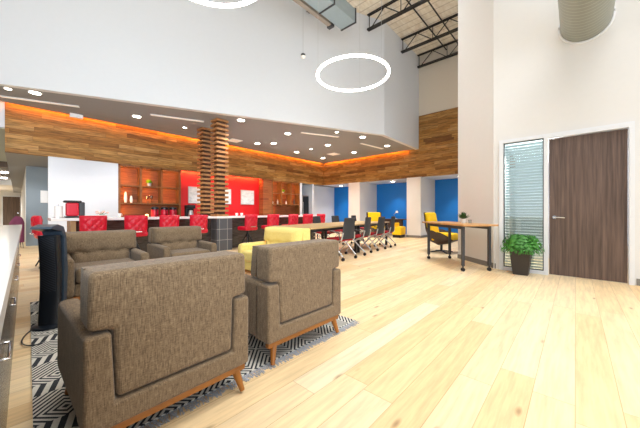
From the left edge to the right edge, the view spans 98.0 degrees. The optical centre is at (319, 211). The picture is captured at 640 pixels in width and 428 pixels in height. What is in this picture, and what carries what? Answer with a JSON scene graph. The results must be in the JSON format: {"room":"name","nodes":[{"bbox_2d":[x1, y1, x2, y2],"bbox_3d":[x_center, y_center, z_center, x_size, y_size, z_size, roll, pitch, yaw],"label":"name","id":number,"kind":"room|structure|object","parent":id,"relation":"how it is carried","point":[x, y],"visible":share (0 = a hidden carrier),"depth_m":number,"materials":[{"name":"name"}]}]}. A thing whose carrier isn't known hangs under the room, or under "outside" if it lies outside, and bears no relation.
{"room":"office break lounge","nodes":[
{"label":"office break lounge","id":0,"kind":"room"},
{"bbox_2d":[0,128,6,161],"bbox_3d":[-11.454,-2.070,7.673,6.750,0.100,3.790,0,0,43],"label":"ceiling","id":1,"kind":"structure","parent":0,"point":[2,130],"depth_m":8.44,"materials":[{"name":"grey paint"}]},
{"bbox_2d":[0,161,7,167],"bbox_3d":[-13.883,-1.920,9.907,0.150,0.240,3.790,0,0,43],"label":"beam","id":2,"kind":"structure","parent":1,"relation":"attached to","point":[2,164],"depth_m":11.12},
{"bbox_2d":[0,167,10,178],"bbox_3d":[-16.404,-1.995,12.225,6.700,0.250,3.790,0,0,43],"label":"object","id":3,"kind":"structure","parent":0,"point":[2,169],"depth_m":13.50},
{"bbox_2d":[0,179,12,191],"bbox_3d":[-21.425,-1.820,17.107,7.300,0.600,4.180,0,0,43],"label":"ceiling","id":4,"kind":"structure","parent":0,"point":[5,184],"depth_m":15.95,"materials":[{"name":"paint"}]},
{"bbox_2d":[0,191,20,224],"bbox_3d":[-24.108,-0.420,19.656,0.100,3.000,4.300,0,0,43],"label":"wall","id":5,"kind":"structure","parent":0,"point":[2,193],"depth_m":20.43,"materials":[{"name":"white paint"}]},
{"bbox_2d":[2,196,20,224],"bbox_3d":[-22.977,-0.060,20.701,0.130,2.280,0.970,0,0,43],"label":"door","id":6,"kind":"structure","parent":5,"relation":"in","point":[11,205],"depth_m":20.67,"materials":[{"name":"brown wood"}]},
{"bbox_2d":[21,169,25,243],"bbox_3d":[-16.009,-0.190,15.019,18.100,2.540,0.082,0,0,43],"label":"wall","id":7,"kind":"structure","parent":0,"point":[23,192],"depth_m":10.73,"materials":[{"name":"white paint"}]},
{"bbox_2d":[26,166,47,245],"bbox_3d":[-8.891,-0.190,9.316,0.100,2.540,1.322,0,0,43],"label":"wall","id":8,"kind":"structure","parent":0,"point":[36,177],"depth_m":8.93,"materials":[{"name":"paint"}]},
{"bbox_2d":[40,190,47,202],"bbox_3d":[-9.011,-0.500,9.088,0.028,0.400,0.180,0,0,43],"label":"wall panel","id":9,"kind":"object","parent":8,"relation":"attached to","point":[43,194],"visible":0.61,"depth_m":9.06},
{"bbox_2d":[0,101,117,231],"bbox_3d":[-8.168,-0.820,6.187,0.100,3.800,6.050,0,0,43],"label":"wall","id":10,"kind":"structure","parent":0,"point":[94,183],"depth_m":7.77,"materials":[{"name":"white paint"}]},
{"bbox_2d":[118,164,180,216],"bbox_3d":[-5.600,-0.650,9.164,0.350,1.620,1.810,0,0,43],"label":"open shelf","id":11,"kind":"object","parent":10,"relation":"attached to","point":[165,189],"visible":0.83,"depth_m":9.19,"materials":[{"name":"brown wood"}]},
{"bbox_2d":[5,102,323,184],"bbox_3d":[-3.737,-2.090,10.997,0.150,1.260,11.550,0,0,43],"label":"wall","id":12,"kind":"structure","parent":0,"point":[28,130],"depth_m":8.45,"materials":[{"name":"wood"}]},
{"bbox_2d":[0,86,411,162],"bbox_3d":[-2.757,-2.680,7.949,5.200,0.120,14.431,0,0,43],"label":"ceiling","id":13,"kind":"structure","parent":0,"point":[251,131],"depth_m":8.72,"materials":[{"name":"grey paint"}]},
{"bbox_2d":[28,90,41,94],"bbox_3d":[-6.249,-2.613,6.095,0.230,0.014,0.230,0,0,43],"label":"recessed light","id":14,"kind":"object","parent":13,"relation":"in","point":[29,91],"visible":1,"depth_m":6.06,"materials":[{"name":"beige"}]},
{"bbox_2d":[0,95,79,107],"bbox_3d":[-6.609,-2.612,6.595,1.389,0.016,0.120,0,0,-27],"label":"ceiling vent","id":15,"kind":"object","parent":13,"relation":"in","point":[1,96],"visible":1,"depth_m":6.55,"materials":[{"name":"white"}]},
{"bbox_2d":[69,113,82,118],"bbox_3d":[-6.526,-2.570,7.448,0.110,0.099,0.270,0,0,43],"label":"emergency light","id":16,"kind":"object","parent":13,"relation":"attached to","point":[73,115],"visible":1,"depth_m":7.41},
{"bbox_2d":[150,114,203,121],"bbox_3d":[-3.957,-2.612,7.759,1.329,0.016,0.120,0,0,-26],"label":"ceiling vent","id":17,"kind":"object","parent":13,"relation":"in","point":[150,114],"visible":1,"depth_m":7.74,"materials":[{"name":"white"}]},
{"bbox_2d":[229,138,242,142],"bbox_3d":[-3.133,-2.612,10.187,0.440,0.016,0.440,0,0,43],"label":"ceiling vent","id":18,"kind":"object","parent":13,"relation":"in","point":[231,139],"visible":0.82,"depth_m":10.12,"materials":[{"name":"white"}]},
{"bbox_2d":[301,132,338,137],"bbox_3d":[0.010,-2.612,9.419,1.388,0.016,0.120,0,0,-24],"label":"ceiling vent","id":19,"kind":"object","parent":13,"relation":"in","point":[301,132],"visible":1,"depth_m":9.36,"materials":[{"name":"white"}]},
{"bbox_2d":[0,0,418,149],"bbox_3d":[-2.868,-4.544,7.443,16.262,3.852,1.153,0,0,-28],"label":"wall","id":20,"kind":"structure","parent":0,"point":[246,61],"depth_m":7.32,"materials":[{"name":"grey paint"}]},
{"bbox_2d":[293,0,333,29],"bbox_3d":[-1.161,-5.195,6.094,0.180,0.210,4.400,0,0,43],"label":"channel","id":21,"kind":"object","parent":20,"relation":"attached to","point":[302,3],"visible":0.74,"depth_m":7.17,"materials":[{"name":"grey metal"}]},
{"bbox_2d":[304,0,355,30],"bbox_3d":[-0.780,-5.245,5.896,0.510,0.390,4.625,0,0,43],"label":"duct","id":22,"kind":"object","parent":21,"relation":"attached to","point":[340,13],"visible":1,"depth_m":7.10,"materials":[{"name":"grey metal"}]},
{"bbox_2d":[181,171,258,215],"bbox_3d":[-3.946,-0.249,11.236,0.080,2.659,3.480,0,0,43],"label":"wall","id":23,"kind":"structure","parent":0,"point":[236,184],"depth_m":11.56,"materials":[{"name":"paint"}]},
{"bbox_2d":[188,186,199,202],"bbox_3d":[-4.607,-0.630,10.432,0.035,0.620,0.660,0,0,43],"label":"picture","id":24,"kind":"object","parent":23,"relation":"attached to","point":[192,191],"visible":0.43,"depth_m":10.31,"materials":[{"name":"white paper"}]},
{"bbox_2d":[225,189,230,203],"bbox_3d":[-3.890,-0.630,11.212,0.035,0.620,0.660,0,0,43],"label":"picture","id":25,"kind":"object","parent":23,"relation":"attached to","point":[229,190],"visible":0.36,"depth_m":11.37,"materials":[{"name":"white paper"}]},
{"bbox_2d":[240,190,253,204],"bbox_3d":[-3.139,-0.630,12.029,0.035,0.620,0.660,0,0,43],"label":"picture","id":26,"kind":"object","parent":23,"relation":"attached to","point":[246,196],"visible":1,"depth_m":11.98,"materials":[{"name":"white paper"}]},
{"bbox_2d":[5,152,514,192],"bbox_3d":[-7.265,-1.560,15.368,30.500,0.200,13.210,0,0,43],"label":"ceiling","id":27,"kind":"structure","parent":0,"point":[17,163],"depth_m":10.02,"materials":[{"name":"grey paint"}]},
{"bbox_2d":[259,179,271,214],"bbox_3d":[-2.487,-0.190,12.571,0.380,2.540,0.460,0,0,43],"label":"wood panel","id":28,"kind":"object","parent":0,"point":[265,185],"visible":0.64,"depth_m":12.42,"materials":[{"name":"wood"}]},
{"bbox_2d":[272,180,299,214],"bbox_3d":[-1.725,-0.650,13.378,0.350,1.620,1.760,0,0,43],"label":"open shelf","id":29,"kind":"object","parent":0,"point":[292,189],"visible":0.84,"depth_m":13.51,"materials":[{"name":"brown wood"}]},
{"bbox_2d":[300,183,333,222],"bbox_3d":[-0.331,-0.190,15.595,1.300,2.540,3.390,0,0,43],"label":"wall","id":30,"kind":"structure","parent":0,"point":[321,199],"depth_m":15.78,"materials":[{"name":"white paint"}]},
{"bbox_2d":[6,230,639,427],"bbox_3d":[-5.719,1.130,11.509,40.000,0.100,17.200,0,0,43],"label":"floor","id":31,"kind":"structure","parent":0,"point":[434,343],"depth_m":2.05,"materials":[{"name":"brown wood"}]},
{"bbox_2d":[0,225,21,427],"bbox_3d":[-2.153,0.630,1.500,6.400,0.900,0.793,0,0,43],"label":"countertop","id":32,"kind":"structure","parent":31,"relation":"on","point":[10,235],"depth_m":1.23,"materials":[{"name":"white stone"}]},
{"bbox_2d":[11,216,24,247],"bbox_3d":[-9.047,0.606,8.322,0.340,0.953,0.276,0,0,31],"label":"chair","id":33,"kind":"object","parent":31,"relation":"on","point":[19,220],"visible":0.51,"depth_m":8.28,"materials":[{"name":"fabric"}]},
{"bbox_2d":[29,215,42,265],"bbox_3d":[-5.425,0.578,5.544,0.440,1.016,0.502,0,0,37],"label":"bar stool","id":34,"kind":"object","parent":31,"relation":"on","point":[35,220],"visible":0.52,"depth_m":5.31,"materials":[{"name":"red leather"}]},
{"bbox_2d":[79,216,106,230],"bbox_3d":[-4.503,0.578,5.488,0.502,1.016,0.440,0,0,40],"label":"bar stool","id":35,"kind":"object","parent":31,"relation":"on","point":[86,223],"visible":0.5,"depth_m":5.33,"materials":[{"name":"red leather"}]},
{"bbox_2d":[124,215,147,249],"bbox_3d":[-4.011,0.578,6.023,0.502,1.016,0.440,0,0,45],"label":"bar stool","id":36,"kind":"object","parent":31,"relation":"on","point":[139,223],"visible":0.64,"depth_m":5.88,"materials":[{"name":"red leather"}]},
{"bbox_2d":[159,215,179,226],"bbox_3d":[-3.569,0.578,6.503,0.502,1.016,0.440,0,0,41],"label":"bar stool","id":37,"kind":"object","parent":31,"relation":"on","point":[165,220],"visible":0.49,"depth_m":6.33,"materials":[{"name":"red leather"}]},
{"bbox_2d":[67,217,314,253],"bbox_3d":[-2.772,0.628,8.472,0.650,0.904,7.280,0,0,43],"label":"bar","id":38,"kind":"object","parent":31,"relation":"on","point":[257,235],"visible":0.04,"depth_m":7.86,"materials":[{"name":"laminate"}]},
{"bbox_2d":[47,215,316,220],"bbox_3d":[-2.801,0.147,8.329,0.900,0.055,7.630,0,0,43],"label":"countertop","id":39,"kind":"structure","parent":38,"relation":"on","point":[259,216],"depth_m":6.55,"materials":[{"name":"white stone"}]},
{"bbox_2d":[53,204,63,217],"bbox_3d":[-5.303,-0.020,5.638,0.160,0.280,0.160,0,0,43],"label":"paper towel holder","id":40,"kind":"object","parent":39,"relation":"on","point":[58,210],"visible":0.99,"depth_m":5.59,"materials":[{"name":"silver metal"}]},
{"bbox_2d":[63,200,84,217],"bbox_3d":[-5.160,-0.060,5.831,0.210,0.360,0.340,0,0,43],"label":"coffee machine","id":41,"kind":"object","parent":39,"relation":"on","point":[73,209],"visible":0.92,"depth_m":5.76,"materials":[{"name":"red plastic"}]},
{"bbox_2d":[95,211,108,215],"bbox_3d":[-4.806,0.045,6.117,0.238,0.149,0.217,0,0,20],"label":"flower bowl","id":42,"kind":"object","parent":39,"relation":"on","point":[96,212],"visible":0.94,"depth_m":6.07,"materials":[{"name":"white ceramic"}]},
{"bbox_2d":[197,127,213,215],"bbox_3d":[-3.624,-0.770,8.794,0.370,3.700,0.370,0,0,43],"label":"column","id":43,"kind":"structure","parent":39,"relation":"on","point":[204,134],"depth_m":8.68,"materials":[{"name":"brown wood"}]},
{"bbox_2d":[211,118,228,215],"bbox_3d":[-2.874,-1.250,7.955,0.360,2.740,0.360,0,0,43],"label":"column","id":44,"kind":"structure","parent":39,"relation":"on","point":[219,125],"depth_m":7.85,"materials":[{"name":"brown wood"}]},
{"bbox_2d":[30,301,358,427],"bbox_3d":[-1.532,1.074,2.970,3.223,0.010,2.229,0,0,43],"label":"rug","id":45,"kind":"object","parent":31,"relation":"on","point":[52,408],"visible":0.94,"depth_m":1.82,"materials":[{"name":"fabric"}]},
{"bbox_2d":[21,330,42,345],"bbox_3d":[-2.450,1.064,2.359,0.450,0.009,0.122,0,0,43],"label":"power cord","id":46,"kind":"object","parent":45,"relation":"on","point":[22,343],"visible":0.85,"depth_m":2.25,"materials":[{"name":"black plastic"}]},
{"bbox_2d":[30,224,67,331],"bbox_3d":[-2.533,0.591,2.618,0.280,0.954,0.289,0,0,-16],"label":"tower fan","id":47,"kind":"object","parent":45,"relation":"on","point":[52,245],"visible":0.96,"depth_m":2.57,"materials":[{"name":"plastic"}]},
{"bbox_2d":[39,238,55,291],"bbox_3d":[-2.517,0.488,2.563,0.110,0.500,0.042,0,0,-16],"label":"grille","id":48,"kind":"object","parent":47,"relation":"attached to","point":[47,246],"depth_m":2.56,"materials":[{"name":"plastic"}]},
{"bbox_2d":[65,229,148,299],"bbox_3d":[-2.662,0.657,3.426,0.792,0.820,0.804,0,0,44],"label":"armchair","id":49,"kind":"object","parent":45,"relation":"on","point":[84,248],"visible":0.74,"depth_m":3.41,"materials":[{"name":"brown fabric"}]},
{"bbox_2d":[66,230,135,262],"bbox_3d":[-2.760,0.457,3.520,0.172,0.410,0.748,0,0,44],"label":"cushion","id":50,"kind":"object","parent":49,"relation":"on","point":[92,246],"depth_m":3.47,"materials":[{"name":"fabric"}]},
{"bbox_2d":[75,258,133,282],"bbox_3d":[-2.583,0.687,3.351,0.560,0.170,0.592,0,0,44],"label":"seat cushion","id":51,"kind":"object","parent":49,"relation":"on","point":[100,261],"depth_m":3.31,"materials":[{"name":"fabric"}]},
{"bbox_2d":[57,251,247,427],"bbox_3d":[-0.978,0.657,1.650,0.792,0.820,0.776,0,0,41],"label":"armchair","id":52,"kind":"object","parent":45,"relation":"on","point":[141,337],"visible":1,"depth_m":1.31,"materials":[{"name":"brown fabric"}]},
{"bbox_2d":[80,251,226,314],"bbox_3d":[-0.876,0.457,1.561,0.172,0.410,0.722,0,0,41],"label":"cushion","id":53,"kind":"object","parent":52,"relation":"on","point":[82,268],"depth_m":1.39,"materials":[{"name":"fabric"}]},
{"bbox_2d":[147,226,216,258],"bbox_3d":[-2.218,0.657,4.485,0.792,0.820,0.804,0,0,43],"label":"armchair","id":54,"kind":"object","parent":45,"relation":"on","point":[164,242],"visible":0.64,"depth_m":4.44,"materials":[{"name":"brown fabric"}]},
{"bbox_2d":[152,226,201,249],"bbox_3d":[-2.318,0.457,4.577,0.172,0.410,0.748,0,0,43],"label":"cushion","id":55,"kind":"object","parent":54,"relation":"on","point":[185,237],"depth_m":4.51,"materials":[{"name":"fabric"}]},
{"bbox_2d":[171,248,209,256],"bbox_3d":[-2.138,0.687,4.412,0.560,0.170,0.592,0,0,43],"label":"seat cushion","id":56,"kind":"object","parent":54,"relation":"on","point":[174,251],"depth_m":4.35,"materials":[{"name":"fabric"}]},
{"bbox_2d":[242,239,340,364],"bbox_3d":[-0.368,0.657,2.454,0.792,0.820,0.804,0,0,43],"label":"armchair","id":57,"kind":"object","parent":45,"relation":"on","point":[293,289],"visible":0.94,"depth_m":2.07,"materials":[{"name":"brown fabric"}]},
{"bbox_2d":[251,239,319,276],"bbox_3d":[-0.268,0.457,2.362,0.172,0.410,0.748,0,0,43],"label":"cushion","id":58,"kind":"object","parent":57,"relation":"on","point":[254,262],"depth_m":2.06,"materials":[{"name":"fabric"}]},
{"bbox_2d":[190,215,207,232],"bbox_3d":[-3.099,0.578,7.015,0.440,1.016,0.502,0,0,-42],"label":"bar stool","id":59,"kind":"object","parent":31,"relation":"on","point":[195,220],"visible":0.65,"depth_m":6.86,"materials":[{"name":"red leather"}]},
{"bbox_2d":[211,218,231,250],"bbox_3d":[-2.802,0.628,7.922,0.330,0.904,0.470,0,0,43],"label":"pillar","id":60,"kind":"structure","parent":31,"relation":"on","point":[221,228],"depth_m":7.79,"materials":[{"name":"tile"}]},
{"bbox_2d":[238,214,257,242],"bbox_3d":[-2.086,0.578,8.116,0.502,1.016,0.440,0,0,40],"label":"bar stool","id":61,"kind":"object","parent":31,"relation":"on","point":[250,219],"visible":0.83,"depth_m":7.97,"materials":[{"name":"red leather"}]},
{"bbox_2d":[261,214,278,228],"bbox_3d":[-1.535,0.578,8.716,0.440,1.016,0.502,0,0,-43],"label":"bar stool","id":62,"kind":"object","parent":31,"relation":"on","point":[272,219],"visible":0.64,"depth_m":8.52,"materials":[{"name":"red leather"}]},
{"bbox_2d":[238,226,309,273],"bbox_3d":[-0.750,0.674,4.532,0.965,0.820,0.792,0,0,43],"label":"armchair","id":63,"kind":"object","parent":31,"relation":"on","point":[272,235],"visible":0.42,"depth_m":4.50,"materials":[{"name":"yellow fabric"}]},
{"bbox_2d":[242,250,251,261],"bbox_3d":[-0.824,0.704,4.452,0.713,0.170,0.560,0,0,43],"label":"seat cushion","id":64,"kind":"object","parent":63,"relation":"on","point":[247,253],"depth_m":4.38,"materials":[{"name":"yellow fabric"}]},
{"bbox_2d":[264,227,302,243],"bbox_3d":[-0.658,0.474,4.632,0.903,0.410,0.172,0,0,43],"label":"cushion","id":65,"kind":"object","parent":63,"relation":"on","point":[272,235],"depth_m":4.53,"materials":[{"name":"yellow fabric"}]},
{"bbox_2d":[283,214,298,224],"bbox_3d":[-0.983,0.578,9.316,0.502,1.016,0.440,0,0,40],"label":"bar stool","id":66,"kind":"object","parent":31,"relation":"on","point":[293,218],"visible":0.62,"depth_m":9.11,"materials":[{"name":"red leather"}]},
{"bbox_2d":[302,195,308,214],"bbox_3d":[-1.048,0.105,14.617,0.670,1.950,0.720,0,0,43],"label":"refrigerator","id":67,"kind":"object","parent":31,"relation":"on","point":[305,199],"visible":0.25,"depth_m":14.51,"materials":[{"name":"metal"}]},
{"bbox_2d":[303,214,312,223],"bbox_3d":[-0.507,0.578,9.834,0.440,1.016,0.502,0,0,-41],"label":"bar stool","id":68,"kind":"object","parent":31,"relation":"on","point":[307,218],"visible":0.54,"depth_m":9.63,"materials":[{"name":"red leather"}]},
{"bbox_2d":[267,223,359,252],"bbox_3d":[-0.064,0.698,6.744,1.200,0.765,2.190,0,0,34],"label":"conference table","id":69,"kind":"object","parent":31,"relation":"on","point":[315,227],"visible":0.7,"depth_m":6.49,"materials":[{"name":"laminate"}]},
{"bbox_2d":[312,214,324,238],"bbox_3d":[-0.063,0.578,10.316,0.502,1.016,0.440,0,0,41],"label":"bar stool","id":70,"kind":"object","parent":31,"relation":"on","point":[322,216],"visible":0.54,"depth_m":10.16,"materials":[{"name":"red leather"}]},
{"bbox_2d":[313,216,332,238],"bbox_3d":[0.119,0.604,8.578,0.591,0.950,0.552,0,0,28],"label":"chair","id":71,"kind":"object","parent":31,"relation":"on","point":[317,219],"visible":0.35,"depth_m":8.61,"materials":[{"name":"fabric"}]},
{"bbox_2d":[327,218,356,260],"bbox_3d":[0.485,0.604,6.429,0.591,0.950,0.552,0,0,41],"label":"chair","id":72,"kind":"object","parent":31,"relation":"on","point":[348,234],"visible":0.84,"depth_m":6.25,"materials":[{"name":"fabric"}]},
{"bbox_2d":[331,216,352,244],"bbox_3d":[0.717,0.604,9.460,0.591,0.950,0.552,0,0,39],"label":"chair","id":73,"kind":"object","parent":31,"relation":"on","point":[334,218],"visible":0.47,"depth_m":9.47,"materials":[{"name":"fabric"}]},
{"bbox_2d":[324,221,388,252],"bbox_3d":[1.172,0.698,8.564,1.200,0.765,2.190,0,0,34],"label":"conference table","id":74,"kind":"object","parent":31,"relation":"on","point":[373,223],"visible":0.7,"depth_m":8.05,"materials":[{"name":"laminate"}]},
{"bbox_2d":[351,215,363,240],"bbox_3d":[1.511,0.604,10.628,0.591,0.950,0.552,0,0,31],"label":"chair","id":75,"kind":"object","parent":31,"relation":"on","point":[352,216],"visible":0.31,"depth_m":10.77,"materials":[{"name":"grey metal"}]},
{"bbox_2d":[345,217,372,255],"bbox_3d":[1.016,0.604,7.210,0.591,0.950,0.552,0,0,28],"label":"chair","id":76,"kind":"object","parent":31,"relation":"on","point":[367,230],"visible":0.92,"depth_m":7.01,"materials":[{"name":"grey metal"}]},
{"bbox_2d":[360,217,386,250],"bbox_3d":[1.548,0.604,7.994,0.591,0.950,0.552,0,0,37],"label":"chair","id":77,"kind":"object","parent":31,"relation":"on","point":[381,220],"visible":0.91,"depth_m":7.81,"materials":[{"name":"grey metal"}]},
{"bbox_2d":[366,212,389,236],"bbox_3d":[2.467,0.544,12.064,0.800,1.069,0.840,0,0,-13],"label":"lounge chair","id":78,"kind":"object","parent":31,"relation":"on","point":[374,216],"visible":0.26,"depth_m":12.25,"materials":[{"name":"yellow fabric"}]},
{"bbox_2d":[368,212,380,220],"bbox_3d":[2.411,0.320,12.307,0.580,0.616,0.218,0,0,-13],"label":"cushion","id":79,"kind":"object","parent":78,"relation":"on","point":[374,216],"depth_m":12.26,"materials":[{"name":"yellow fabric"}]},
{"bbox_2d":[374,216,395,247],"bbox_3d":[2.061,0.604,8.748,0.591,0.950,0.552,0,0,30],"label":"chair","id":80,"kind":"object","parent":31,"relation":"on","point":[392,223],"visible":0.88,"depth_m":8.55,"materials":[{"name":"grey metal"}]},
{"bbox_2d":[385,219,406,227],"bbox_3d":[3.234,0.700,13.193,1.900,0.760,0.700,0,0,43],"label":"desk","id":81,"kind":"object","parent":31,"relation":"on","point":[400,221],"visible":0.14,"depth_m":12.52,"materials":[{"name":"brown wood"}]},
{"bbox_2d":[392,223,405,237],"bbox_3d":[3.361,0.770,11.854,0.400,0.620,0.600,0,0,37],"label":"armchair","id":82,"kind":"object","parent":31,"relation":"on","point":[400,231],"visible":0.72,"depth_m":11.65,"materials":[{"name":"yellow fabric"}]},
{"bbox_2d":[424,212,457,253],"bbox_3d":[3.268,0.544,7.483,0.840,1.069,0.800,0,0,43],"label":"lounge chair","id":83,"kind":"object","parent":31,"relation":"on","point":[438,236],"visible":0.83,"depth_m":7.38,"materials":[{"name":"fabric"}]},
{"bbox_2d":[425,212,438,231],"bbox_3d":[3.084,0.320,7.652,0.218,0.616,0.580,0,0,43],"label":"cushion","id":84,"kind":"object","parent":83,"relation":"on","point":[429,216],"depth_m":7.52,"materials":[{"name":"yellow fabric"}]},
{"bbox_2d":[432,232,457,239],"bbox_3d":[3.334,0.660,7.422,0.540,0.200,0.560,0,0,43],"label":"seat cushion","id":85,"kind":"object","parent":83,"relation":"on","point":[454,236],"depth_m":7.24,"materials":[{"name":"yellow fabric"}]},
{"bbox_2d":[422,221,498,271],"bbox_3d":[2.798,0.651,5.772,0.650,0.858,1.700,0,0,-4],"label":"table","id":86,"kind":"object","parent":31,"relation":"on","point":[447,224],"visible":1,"depth_m":5.16,"materials":[{"name":"brown wood"}]},
{"bbox_2d":[459,212,468,222],"bbox_3d":[2.883,0.105,5.571,0.263,0.232,0.236,0,0,43],"label":"potted succulent","id":87,"kind":"object","parent":86,"relation":"on","point":[462,216],"visible":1,"depth_m":5.55,"materials":[{"name":"green plant"}]},
{"bbox_2d":[500,234,544,275],"bbox_3d":[3.458,0.735,4.794,0.667,0.690,0.532,0,0,43],"label":"potted fern","id":88,"kind":"object","parent":31,"relation":"on","point":[520,248],"visible":1,"depth_m":4.71,"materials":[{"name":"green plant"}]},
{"bbox_3d":[-3.273,0.620,10.889,0.720,0.920,7.500,0,0,43],"label":"countertop","id":89,"kind":"structure","parent":31,"relation":"on","visible":0},
{"bbox_2d":[151,207,158,216],"bbox_3d":[-5.198,-0.005,8.735,0.220,0.330,0.247,0,0,-9],"label":"canister","id":90,"kind":"object","parent":89,"relation":"on","point":[154,210],"visible":0.93,"depth_m":8.66,"materials":[{"name":"plastic"}]},
{"bbox_2d":[161,207,167,214],"bbox_3d":[-5.008,-0.005,8.941,0.220,0.330,0.247,0,0,-9],"label":"canister","id":91,"kind":"object","parent":89,"relation":"on","point":[164,210],"visible":0.78,"depth_m":8.86,"materials":[{"name":"plastic"}]},
{"bbox_2d":[169,207,176,214],"bbox_3d":[-4.832,-0.005,9.133,0.220,0.330,0.247,0,0,-9],"label":"canister","id":92,"kind":"object","parent":89,"relation":"on","point":[172,210],"visible":0.78,"depth_m":9.06,"materials":[{"name":"plastic"}]},
{"bbox_2d":[184,205,194,215],"bbox_3d":[-4.437,-0.040,9.487,0.305,0.400,0.260,0,0,43],"label":"espresso machine","id":93,"kind":"object","parent":89,"relation":"on","point":[188,209],"visible":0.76,"depth_m":9.41,"materials":[{"name":"black plastic"}]},
{"bbox_2d":[349,182,376,231],"bbox_3d":[2.228,-0.190,14.396,0.670,2.540,1.590,0,0,43],"label":"wall","id":94,"kind":"structure","parent":0,"point":[362,196],"depth_m":13.90,"materials":[{"name":"white paint"}]},
{"bbox_2d":[334,178,457,233],"bbox_3d":[4.644,-0.190,13.323,10.200,2.540,0.100,0,0,43],"label":"wall","id":95,"kind":"structure","parent":0,"point":[392,197],"depth_m":13.84,"materials":[{"name":"paint"}]},
{"bbox_2d":[346,0,457,56],"bbox_3d":[1.671,-6.545,4.033,19.000,0.150,18.200,0,0,43],"label":"ceiling","id":96,"kind":"structure","parent":0,"point":[408,23],"depth_m":9.29,"materials":[{"name":"wood"}]},
{"bbox_2d":[191,0,255,7],"bbox_3d":[-1.377,-4.742,3.318,1.616,3.457,1.616,0,0,43],"label":"lamp","id":97,"kind":"object","parent":96,"relation":"hanging from","point":[246,2],"visible":1,"depth_m":4.05,"materials":[{"name":"white"}]},
{"bbox_2d":[316,0,389,91],"bbox_3d":[0.715,-4.717,6.081,1.596,3.507,1.596,0,0,43],"label":"lamp","id":98,"kind":"object","parent":96,"relation":"hanging from","point":[348,55],"visible":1,"depth_m":5.62,"materials":[{"name":"white"}]},
{"bbox_2d":[367,0,429,30],"bbox_3d":[5.627,-6.202,5.395,11.020,0.515,0.120,0,0,43],"label":"roof truss","id":99,"kind":"object","parent":96,"relation":"attached to","point":[420,2],"visible":1,"depth_m":8.54,"materials":[{"name":"black metal"}]},
{"bbox_2d":[401,13,457,53],"bbox_3d":[7.021,-6.202,6.749,10.800,0.515,0.120,0,0,43],"label":"roof truss","id":100,"kind":"object","parent":96,"relation":"attached to","point":[436,37],"visible":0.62,"depth_m":9.64,"materials":[{"name":"black metal"}]},
{"bbox_2d":[417,39,457,68],"bbox_3d":[8.009,-6.202,7.823,10.800,0.515,0.120,0,0,43],"label":"roof truss","id":101,"kind":"object","parent":96,"relation":"attached to","point":[454,41],"visible":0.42,"depth_m":10.91,"materials":[{"name":"black metal"}]},
{"bbox_2d":[324,107,514,184],"bbox_3d":[3.798,-2.725,11.975,9.620,2.530,0.150,0,0,43],"label":"wall","id":102,"kind":"structure","parent":0,"point":[437,153],"depth_m":11.53,"materials":[{"name":"wood"}]},
{"bbox_2d":[407,177,434,235],"bbox_3d":[4.487,-0.190,12.319,0.610,2.540,1.590,0,0,43],"label":"wall","id":103,"kind":"structure","parent":0,"point":[420,190],"depth_m":11.76,"materials":[{"name":"white paint"}]},
{"bbox_2d":[406,235,426,237],"bbox_3d":[4.482,1.030,12.313,0.640,0.100,1.605,0,0,43],"label":"baseboard","id":104,"kind":"structure","parent":103,"relation":"attached to","point":[412,236],"depth_m":11.70,"materials":[{"name":"grey plastic"}]},
{"bbox_2d":[419,43,457,115],"bbox_3d":[3.797,-4.596,11.996,9.650,3.749,0.120,0,0,43],"label":"wall","id":105,"kind":"structure","parent":0,"point":[438,81],"depth_m":11.07,"materials":[{"name":"beige paint"}]},
{"bbox_2d":[406,0,446,49],"bbox_3d":[2.961,-6.340,8.716,0.044,0.044,5.840,0,0,43],"label":"conduit","id":106,"kind":"object","parent":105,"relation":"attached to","point":[406,0],"visible":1,"depth_m":9.35,"materials":[{"name":"black metal"}]},
{"bbox_2d":[428,1,457,43],"bbox_3d":[3.381,-6.120,8.330,0.044,0.044,5.840,0,0,43],"label":"conduit","id":107,"kind":"object","parent":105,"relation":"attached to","point":[430,4],"visible":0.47,"depth_m":8.84,"materials":[{"name":"black metal"}]},
{"bbox_2d":[510,172,514,233],"bbox_3d":[6.777,-0.190,10.213,0.650,2.540,1.590,0,0,43],"label":"wall","id":108,"kind":"structure","parent":0,"point":[510,172],"depth_m":9.57,"materials":[{"name":"white paint"}]},
{"bbox_2d":[509,248,531,275],"bbox_3d":[3.499,0.840,4.839,0.316,0.480,0.316,0,0,43],"label":"planter","id":109,"kind":"object","parent":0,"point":[521,263],"depth_m":4.74,"materials":[{"name":"plastic"}]},
{"bbox_2d":[505,140,542,257],"bbox_3d":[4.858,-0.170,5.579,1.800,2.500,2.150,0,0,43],"label":"window blind","id":110,"kind":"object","parent":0,"point":[536,140],"depth_m":6.66,"materials":[{"name":"white paint"}]},
{"bbox_2d":[458,0,639,284],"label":"wall","id":111,"kind":"structure","parent":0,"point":[517,78],"depth_m":5.00,"materials":[{"name":"white paint"}]},
{"bbox_2d":[457,254,639,285],"bbox_3d":[6.371,1.030,2.570,0.755,0.100,10.074,0,0,-43],"label":"baseboard","id":112,"kind":"structure","parent":111,"relation":"attached to","point":[474,260],"depth_m":5.74,"materials":[{"name":"grey plastic"}]},
{"bbox_2d":[499,121,634,284],"bbox_3d":[4.035,-0.130,4.698,1.700,2.420,0.161,0,0,43],"label":"door frame","id":113,"kind":"structure","parent":111,"relation":"attached to","point":[589,173],"depth_m":4.46,"materials":[{"name":"silver metal"}]},
{"bbox_2d":[504,138,543,270],"bbox_3d":[3.692,-0.130,5.048,0.590,2.300,0.090,0,0,43],"label":"window","id":114,"kind":"structure","parent":113,"relation":"attached to","point":[538,209],"depth_m":5.05,"materials":[{"name":"clear glass"}]},
{"bbox_2d":[558,0,615,43],"bbox_3d":[1.217,-3.050,1.154,0.670,0.670,9.006,0,0,43],"label":"spiral duct","id":115,"kind":"object","parent":111,"relation":"attached to","point":[581,21],"visible":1,"depth_m":4.05,"materials":[{"name":"metal"}]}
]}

